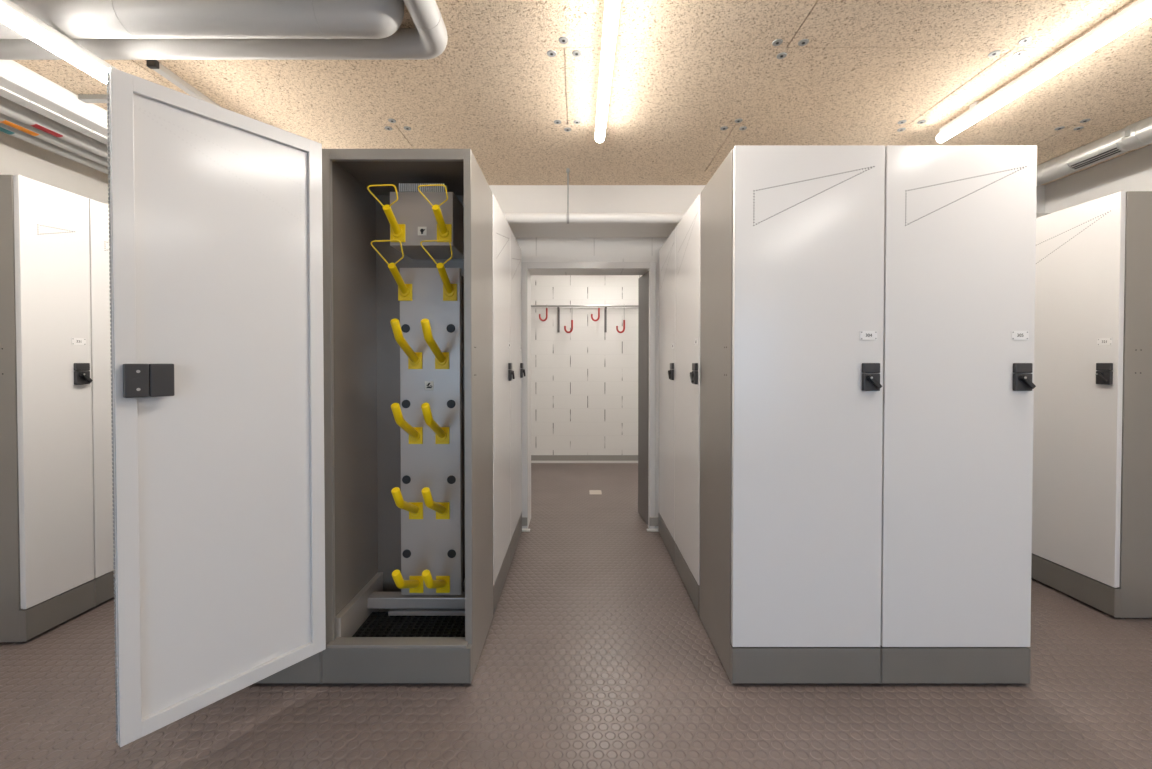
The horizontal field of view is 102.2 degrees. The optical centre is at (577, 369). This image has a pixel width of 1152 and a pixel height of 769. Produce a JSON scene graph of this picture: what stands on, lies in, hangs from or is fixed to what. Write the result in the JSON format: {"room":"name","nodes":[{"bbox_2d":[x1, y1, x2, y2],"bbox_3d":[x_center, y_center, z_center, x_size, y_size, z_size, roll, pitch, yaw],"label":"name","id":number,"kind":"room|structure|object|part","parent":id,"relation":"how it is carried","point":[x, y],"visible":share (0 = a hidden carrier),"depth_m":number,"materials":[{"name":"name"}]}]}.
{"room":"ski locker room","nodes":[
{"label":"ski locker room","id":0,"kind":"room"},
{"bbox_2d":[0,131,108,204],"bbox_3d":[-3.145,-0.028,0.576,0.150,2.630,6.053,0,1,0],"label":"wall","id":1,"kind":"structure","parent":0,"point":[17,156],"depth_m":2.71,"materials":[{"name":"white paint"}]},
{"bbox_2d":[0,463,1151,768],"bbox_3d":[0.085,1.329,1.879,6.710,0.120,8.721,0,1,0],"label":"floor","id":2,"kind":"structure","parent":0,"point":[597,653],"depth_m":1.78,"materials":[{"name":"rubber"}]},
{"bbox_2d":[0,175,94,641],"bbox_3d":[-2.773,0.188,2.278,0.534,2.151,0.308,0,1,0],"label":"locker","id":3,"kind":"object","parent":2,"relation":"on","point":[47,530],"visible":1,"depth_m":2.21,"materials":[{"name":"grey metal"}]},
{"bbox_3d":[-2.538,-0.142,2.365,0.003,0.036,0.068,0,1,0],"label":"number plate","id":4,"kind":"part","parent":3,"relation":"part of","materials":[{"name":"white"}]},
{"bbox_3d":[-2.516,0.040,2.377,0.016,0.056,0.055,0,1,0],"label":"handle","id":5,"kind":"part","parent":3,"relation":"part of","materials":[{"name":"black plastic"}]},
{"bbox_2d":[89,199,114,606],"bbox_3d":[-2.773,0.183,2.588,0.534,2.151,0.308,0,1,0],"label":"locker","id":6,"kind":"object","parent":2,"relation":"on","point":[99,221],"visible":0.11,"depth_m":2.48,"materials":[{"name":"grey metal"}]},
{"bbox_2d":[256,652,321,683],"bbox_3d":[-1.325,0.191,2.076,0.596,2.151,0.533,0,1,0],"label":"locker","id":7,"kind":"object","parent":2,"relation":"on","point":[308,670],"visible":0.02,"depth_m":1.86,"materials":[{"name":"grey metal"}]},
{"bbox_2d":[106,67,492,746],"bbox_3d":[-0.906,0.194,1.847,0.957,2.150,0.990,0,1,0],"label":"locker","id":8,"kind":"object","parent":2,"relation":"on","point":[301,333],"visible":1,"depth_m":1.74,"materials":[{"name":"grey metal"}]},
{"bbox_3d":[-1.185,0.117,1.599,0.032,1.990,0.591,1,1,37],"label":"door","id":9,"kind":"part","parent":8,"relation":"part of","materials":[{"name":"white metal"}]},
{"bbox_3d":[-0.992,1.103,2.125,0.028,0.165,0.419,0,1,0],"label":"rail","id":10,"kind":"part","parent":8,"relation":"part of","materials":[{"name":"grey metal"}]},
{"bbox_3d":[-0.727,1.108,1.887,0.558,0.013,0.058,0,1,0],"label":"sill","id":11,"kind":"part","parent":8,"relation":"part of","materials":[{"name":"grey metal"}]},
{"bbox_3d":[-0.727,0.116,1.880,0.596,1.996,0.019,0,1,0],"label":"frame","id":12,"kind":"part","parent":8,"relation":"part of","materials":[{"name":"grey metal"}]},
{"bbox_3d":[-0.717,1.105,2.188,0.522,0.090,0.062,0,1,0],"label":"rail","id":13,"kind":"part","parent":8,"relation":"part of","materials":[{"name":"grey metal"}]},
{"bbox_2d":[398,183,448,191],"bbox_3d":[-0.682,-0.798,2.051,0.215,0.036,0.029,0,1,0],"label":"vent grille","id":14,"kind":"object","parent":8,"relation":"attached to","point":[411,187],"depth_m":2.04,"materials":[{"name":"white metal"}]},
{"bbox_3d":[-0.685,0.291,2.173,0.280,1.523,0.030,0,1,0],"label":"dryer panel","id":15,"kind":"part","parent":8,"relation":"part of","materials":[{"name":"grey metal"}]},
{"bbox_2d":[492,193,514,614],"bbox_3d":[-0.661,0.182,2.650,0.534,2.151,0.589,0,1,0],"label":"locker","id":16,"kind":"object","parent":2,"relation":"on","point":[502,374],"visible":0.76,"depth_m":2.56,"materials":[{"name":"grey metal"}]},
{"bbox_2d":[510,228,524,561],"bbox_3d":[-0.661,0.174,3.241,0.534,2.151,0.589,0,1,0],"label":"locker","id":17,"kind":"object","parent":2,"relation":"on","point":[515,250],"visible":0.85,"depth_m":3.18,"materials":[{"name":"grey metal"}]},
{"bbox_2d":[589,490,601,493],"bbox_3d":[0.175,1.227,4.648,0.120,0.006,0.137,0,1,0],"label":"floor plate","id":18,"kind":"object","parent":2,"relation":"on","point":[590,491],"visible":1,"depth_m":4.65,"materials":[{"name":"beige"}]},
{"bbox_2d":[658,227,675,561],"bbox_3d":[0.847,0.174,3.241,0.534,2.151,0.589,0,1,0],"label":"locker","id":19,"kind":"object","parent":2,"relation":"on","point":[666,514],"visible":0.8,"depth_m":3.15,"materials":[{"name":"grey metal"}]},
{"bbox_2d":[674,193,700,614],"bbox_3d":[0.847,0.182,2.650,0.534,2.151,0.589,0,1,0],"label":"locker","id":20,"kind":"object","parent":2,"relation":"on","point":[688,230],"visible":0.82,"depth_m":2.58,"materials":[{"name":"grey metal"}]},
{"bbox_3d":[0.590,0.040,2.406,0.016,0.056,0.055,0,1,0],"label":"handle","id":21,"kind":"part","parent":20,"relation":"part of","materials":[{"name":"black plastic"}]},
{"bbox_2d":[699,145,884,683],"bbox_3d":[0.912,0.191,2.076,0.596,2.151,0.533,0,1,0],"label":"locker","id":22,"kind":"object","parent":2,"relation":"on","point":[792,315],"visible":1,"depth_m":1.84,"materials":[{"name":"grey metal"}]},
{"bbox_3d":[1.148,-0.135,1.837,0.068,0.036,0.003,0,1,0],"label":"number plate","id":23,"kind":"part","parent":22,"relation":"part of","materials":[{"name":"white"}]},
{"bbox_3d":[1.158,0.048,1.817,0.055,0.056,0.016,0,1,0],"label":"handle","id":24,"kind":"part","parent":22,"relation":"part of","materials":[{"name":"black plastic"}]},
{"bbox_2d":[880,145,1036,683],"bbox_3d":[1.511,0.191,2.076,0.596,2.151,0.533,0,1,0],"label":"locker","id":25,"kind":"object","parent":2,"relation":"on","point":[960,220],"visible":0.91,"depth_m":1.84,"materials":[{"name":"grey metal"}]},
{"bbox_3d":[1.746,-0.135,1.837,0.068,0.036,0.003,0,1,0],"label":"number plate","id":26,"kind":"part","parent":25,"relation":"part of","materials":[{"name":"white"}]},
{"bbox_3d":[1.756,0.048,1.817,0.055,0.056,0.016,0,1,0],"label":"handle","id":27,"kind":"part","parent":25,"relation":"part of","materials":[{"name":"black plastic"}]},
{"bbox_2d":[1031,191,1151,617],"bbox_3d":[2.938,0.183,2.627,0.534,2.151,0.596,0,1,0],"label":"locker","id":28,"kind":"object","parent":2,"relation":"on","point":[1092,486],"visible":0.84,"depth_m":2.43,"materials":[{"name":"grey metal"}]},
{"bbox_3d":[2.681,0.040,2.380,0.016,0.056,0.055,0,1,0],"label":"handle","id":29,"kind":"part","parent":28,"relation":"part of","materials":[{"name":"black plastic"}]},
{"bbox_3d":[2.704,-0.142,2.387,0.003,0.036,0.068,0,1,0],"label":"number plate","id":30,"kind":"part","parent":28,"relation":"part of","materials":[{"name":"white"}]},
{"bbox_2d":[13,0,1151,184],"bbox_3d":[0.085,-1.314,0.608,6.510,0.140,6.053,0,1,0],"label":"ceiling","id":31,"kind":"structure","parent":0,"point":[684,71],"depth_m":2.06,"materials":[{"name":"brown wood"}]},
{"bbox_2d":[0,60,107,144],"bbox_3d":[-2.380,-1.191,0.448,0.160,0.099,5.510,0,1,0],"label":"lamp","id":32,"kind":"object","parent":31,"relation":"attached to","point":[19,84],"visible":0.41,"depth_m":2.06,"materials":[{"name":"white plastic"}]},
{"bbox_2d":[0,96,108,158],"bbox_3d":[-2.630,-1.194,0.448,0.091,0.092,5.510,0,1,0],"label":"pipe","id":33,"kind":"object","parent":31,"relation":"attached to","point":[9,108],"visible":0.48,"depth_m":2.29,"materials":[{"name":"grey metal"}]},
{"bbox_2d":[0,113,108,166],"bbox_3d":[-2.735,-1.194,0.448,0.091,0.092,5.510,0,1,0],"label":"pipe","id":34,"kind":"object","parent":31,"relation":"attached to","point":[4,119],"visible":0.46,"depth_m":2.40,"materials":[{"name":"grey metal"}]},
{"bbox_2d":[0,122,108,173],"bbox_3d":[-2.840,-1.194,0.448,0.091,0.092,5.510,0,1,0],"label":"pipe","id":35,"kind":"object","parent":31,"relation":"attached to","point":[4,128],"visible":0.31,"depth_m":2.49,"materials":[{"name":"grey metal"}]},
{"bbox_2d":[0,0,115,83],"bbox_3d":[-1.711,-1.154,2.049,0.049,0.220,2.171,0,1,0],"label":"lamp","id":36,"kind":"object","parent":31,"relation":"hanging from","point":[12,15],"visible":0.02,"depth_m":1.50,"materials":[{"name":"white plastic"}]},
{"bbox_2d":[78,94,107,102],"bbox_3d":[-2.178,-1.254,2.154,0.239,0.022,0.035,0,1,0],"label":"mounting rail","id":37,"kind":"object","parent":31,"relation":"attached to","point":[87,98],"visible":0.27,"depth_m":2.14,"materials":[{"name":"silver metal"}]},
{"bbox_2d":[146,60,220,106],"bbox_3d":[-1.735,-1.256,2.535,0.038,0.030,1.295,0,1,0],"label":"conduit","id":38,"kind":"object","parent":31,"relation":"attached to","point":[155,65],"visible":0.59,"depth_m":2.00,"materials":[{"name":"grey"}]},
{"bbox_2d":[0,0,403,38],"bbox_3d":[-1.419,-1.189,1.550,1.672,0.146,0.132,0,1,0],"label":"ventilation duct","id":39,"kind":"object","parent":31,"relation":"attached to","point":[75,19],"visible":0.99,"depth_m":1.51,"materials":[{"name":"silver metal"}]},
{"bbox_2d":[0,0,447,59],"bbox_3d":[-1.353,-1.183,-0.266,1.770,0.106,4.081,0,1,0],"label":"insulated pipe","id":40,"kind":"object","parent":31,"relation":"attached to","point":[428,40],"visible":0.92,"depth_m":1.69,"materials":[{"name":"silver metal"}]},
{"bbox_2d":[547,50,555,56],"bbox_3d":[-0.105,-1.259,1.855,0.038,0.006,0.038,0,1,0],"label":"washer","id":41,"kind":"object","parent":31,"relation":"attached to","point":[551,53],"visible":1,"depth_m":1.85,"materials":[{"name":"silver metal"}]},
{"bbox_2d":[559,36,568,43],"bbox_3d":[-0.055,-1.258,1.778,0.038,0.006,0.038,0,1,0],"label":"washer","id":42,"kind":"object","parent":31,"relation":"attached to","point":[563,40],"visible":1,"depth_m":1.77,"materials":[{"name":"silver metal"}]},
{"bbox_2d":[572,50,581,56],"bbox_3d":[-0.005,-1.259,1.855,0.038,0.006,0.038,0,1,0],"label":"washer","id":43,"kind":"object","parent":31,"relation":"attached to","point":[576,53],"visible":1,"depth_m":1.85,"materials":[{"name":"silver metal"}]},
{"bbox_2d":[595,0,619,142],"bbox_3d":[0.113,-1.216,1.696,0.049,0.086,1.468,0,1,0],"label":"lamp","id":44,"kind":"object","parent":31,"relation":"attached to","point":[611,14],"visible":1,"depth_m":1.78,"materials":[{"name":"white plastic"}]},
{"bbox_2d":[503,168,1050,223],"bbox_3d":[0.085,-1.104,2.961,6.290,0.346,0.065,0,1,0],"label":"pipe","id":45,"kind":"object","parent":31,"relation":"hanging from","point":[567,217],"visible":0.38,"depth_m":2.94,"materials":[{"name":"white metal"}]},
{"bbox_3d":[-0.064,-1.104,2.961,0.020,0.346,0.065,0,1,0],"label":"hanger rod","id":46,"kind":"part","parent":45,"relation":"part of","materials":[{"name":"silver metal"}]},
{"bbox_2d":[772,39,782,45],"bbox_3d":[0.768,-1.258,1.791,0.038,0.006,0.038,0,1,0],"label":"washer","id":47,"kind":"object","parent":31,"relation":"attached to","point":[777,42],"visible":1,"depth_m":1.79,"materials":[{"name":"silver metal"}]},
{"bbox_2d":[777,52,786,58],"bbox_3d":[0.818,-1.260,1.868,0.038,0.006,0.038,0,1,0],"label":"washer","id":48,"kind":"object","parent":31,"relation":"attached to","point":[782,55],"visible":1,"depth_m":1.86,"materials":[{"name":"silver metal"}]},
{"bbox_2d":[798,39,808,45],"bbox_3d":[0.868,-1.258,1.791,0.038,0.006,0.038,0,1,0],"label":"washer","id":49,"kind":"object","parent":31,"relation":"attached to","point":[802,42],"visible":1,"depth_m":1.79,"materials":[{"name":"silver metal"}]},
{"bbox_2d":[988,50,1000,56],"bbox_3d":[1.660,-1.259,1.855,0.038,0.006,0.038,0,1,0],"label":"washer","id":50,"kind":"object","parent":31,"relation":"attached to","point":[994,53],"visible":1,"depth_m":1.85,"materials":[{"name":"silver metal"}]},
{"bbox_2d":[1013,50,1025,56],"bbox_3d":[1.760,-1.259,1.855,0.038,0.006,0.038,0,1,0],"label":"washer","id":51,"kind":"object","parent":31,"relation":"attached to","point":[1019,53],"visible":1,"depth_m":1.85,"materials":[{"name":"silver metal"}]},
{"bbox_2d":[1018,36,1031,43],"bbox_3d":[1.710,-1.258,1.778,0.038,0.006,0.038,0,1,0],"label":"washer","id":52,"kind":"object","parent":31,"relation":"attached to","point":[1026,39],"visible":1,"depth_m":1.78,"materials":[{"name":"silver metal"}]},
{"bbox_2d":[936,0,1151,142],"bbox_3d":[1.890,-1.216,1.696,0.049,0.086,1.468,0,1,0],"label":"lamp","id":53,"kind":"object","parent":31,"relation":"attached to","point":[1137,12],"visible":1,"depth_m":1.83,"materials":[{"name":"white plastic"}]},
{"bbox_2d":[1037,116,1151,185],"bbox_3d":[2.867,-1.179,0.449,0.154,0.128,5.512,0,1,0],"label":"ventilation duct","id":54,"kind":"object","parent":31,"relation":"attached to","point":[1138,134],"visible":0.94,"depth_m":2.53,"materials":[{"name":"metal"}]},
{"bbox_2d":[1071,147,1120,168],"bbox_3d":[2.847,-1.161,2.562,0.030,0.021,0.229,0,1,0],"label":"grille","id":55,"kind":"object","parent":54,"relation":"attached to","point":[1104,153],"depth_m":2.56,"materials":[{"name":"grey metal"}]},
{"bbox_2d":[531,275,641,454],"bbox_3d":[0.250,-0.105,6.095,4.600,2.630,0.150,0,1,0],"label":"wall","id":56,"kind":"structure","parent":0,"point":[584,380],"depth_m":6.02,"materials":[{"name":"white tile"}]},
{"bbox_2d":[531,455,637,462],"bbox_3d":[0.250,1.161,6.027,4.300,0.100,0.022,0,1,0],"label":"baseboard","id":57,"kind":"structure","parent":56,"relation":"attached to","point":[534,458],"depth_m":6.02,"materials":[{"name":"grey"}]},
{"bbox_2d":[531,304,637,332],"bbox_3d":[0.050,-0.644,5.946,2.100,0.368,0.134,0,1,0],"label":"rail","id":58,"kind":"object","parent":56,"relation":"attached to","point":[546,306],"visible":0.77,"depth_m":5.90,"materials":[{"name":"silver metal"}]},
{"bbox_3d":[0.050,-0.808,5.910,2.100,0.027,0.028,0,1,0],"label":"rail","id":59,"kind":"part","parent":58,"relation":"part of","materials":[{"name":"silver metal"}]},
{"bbox_2d":[515,237,667,528],"bbox_3d":[0.085,-0.072,3.738,6.610,2.630,0.271,0,1,0],"label":"wall","id":60,"kind":"structure","parent":0,"point":[533,249],"depth_m":3.59,"materials":[{"name":"white paint"}]},
{"bbox_2d":[522,517,529,531],"bbox_3d":[-0.531,1.195,3.587,0.322,0.100,0.036,0,1,0],"label":"baseboard","id":61,"kind":"structure","parent":60,"relation":"attached to","point":[524,519],"depth_m":3.59,"materials":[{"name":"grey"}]},
{"bbox_2d":[521,262,655,528],"bbox_3d":[0.081,0.208,3.599,1.046,2.073,0.014,0,1,0],"label":"door frame","id":62,"kind":"structure","parent":60,"relation":"attached to","point":[524,265],"depth_m":3.59,"materials":[{"name":"white metal"}]},
{"bbox_2d":[638,271,648,524],"bbox_3d":[0.552,0.226,3.819,0.036,2.007,0.344,0,1,-6],"label":"door","id":63,"kind":"structure","parent":60,"relation":"in","point":[643,281],"depth_m":3.80,"materials":[{"name":"grey paint"}]},
{"bbox_2d":[647,517,658,531],"bbox_3d":[0.693,1.195,3.587,0.322,0.100,0.036,0,1,0],"label":"baseboard","id":64,"kind":"structure","parent":60,"relation":"attached to","point":[653,521],"depth_m":3.59,"materials":[{"name":"grey"}]},
{"bbox_2d":[489,185,1044,236],"bbox_3d":[0.085,-1.149,3.406,6.310,0.266,0.362,0,1,0],"label":"beam","id":65,"kind":"structure","parent":60,"relation":"attached to","point":[510,198],"depth_m":3.23,"materials":[{"name":"white paint"}]},
{"bbox_2d":[1045,144,1151,212],"bbox_3d":[3.315,-0.028,0.576,0.150,2.630,6.053,0,1,0],"label":"wall","id":66,"kind":"structure","parent":0,"point":[1132,171],"depth_m":2.87,"materials":[{"name":"white paint"}]}
]}

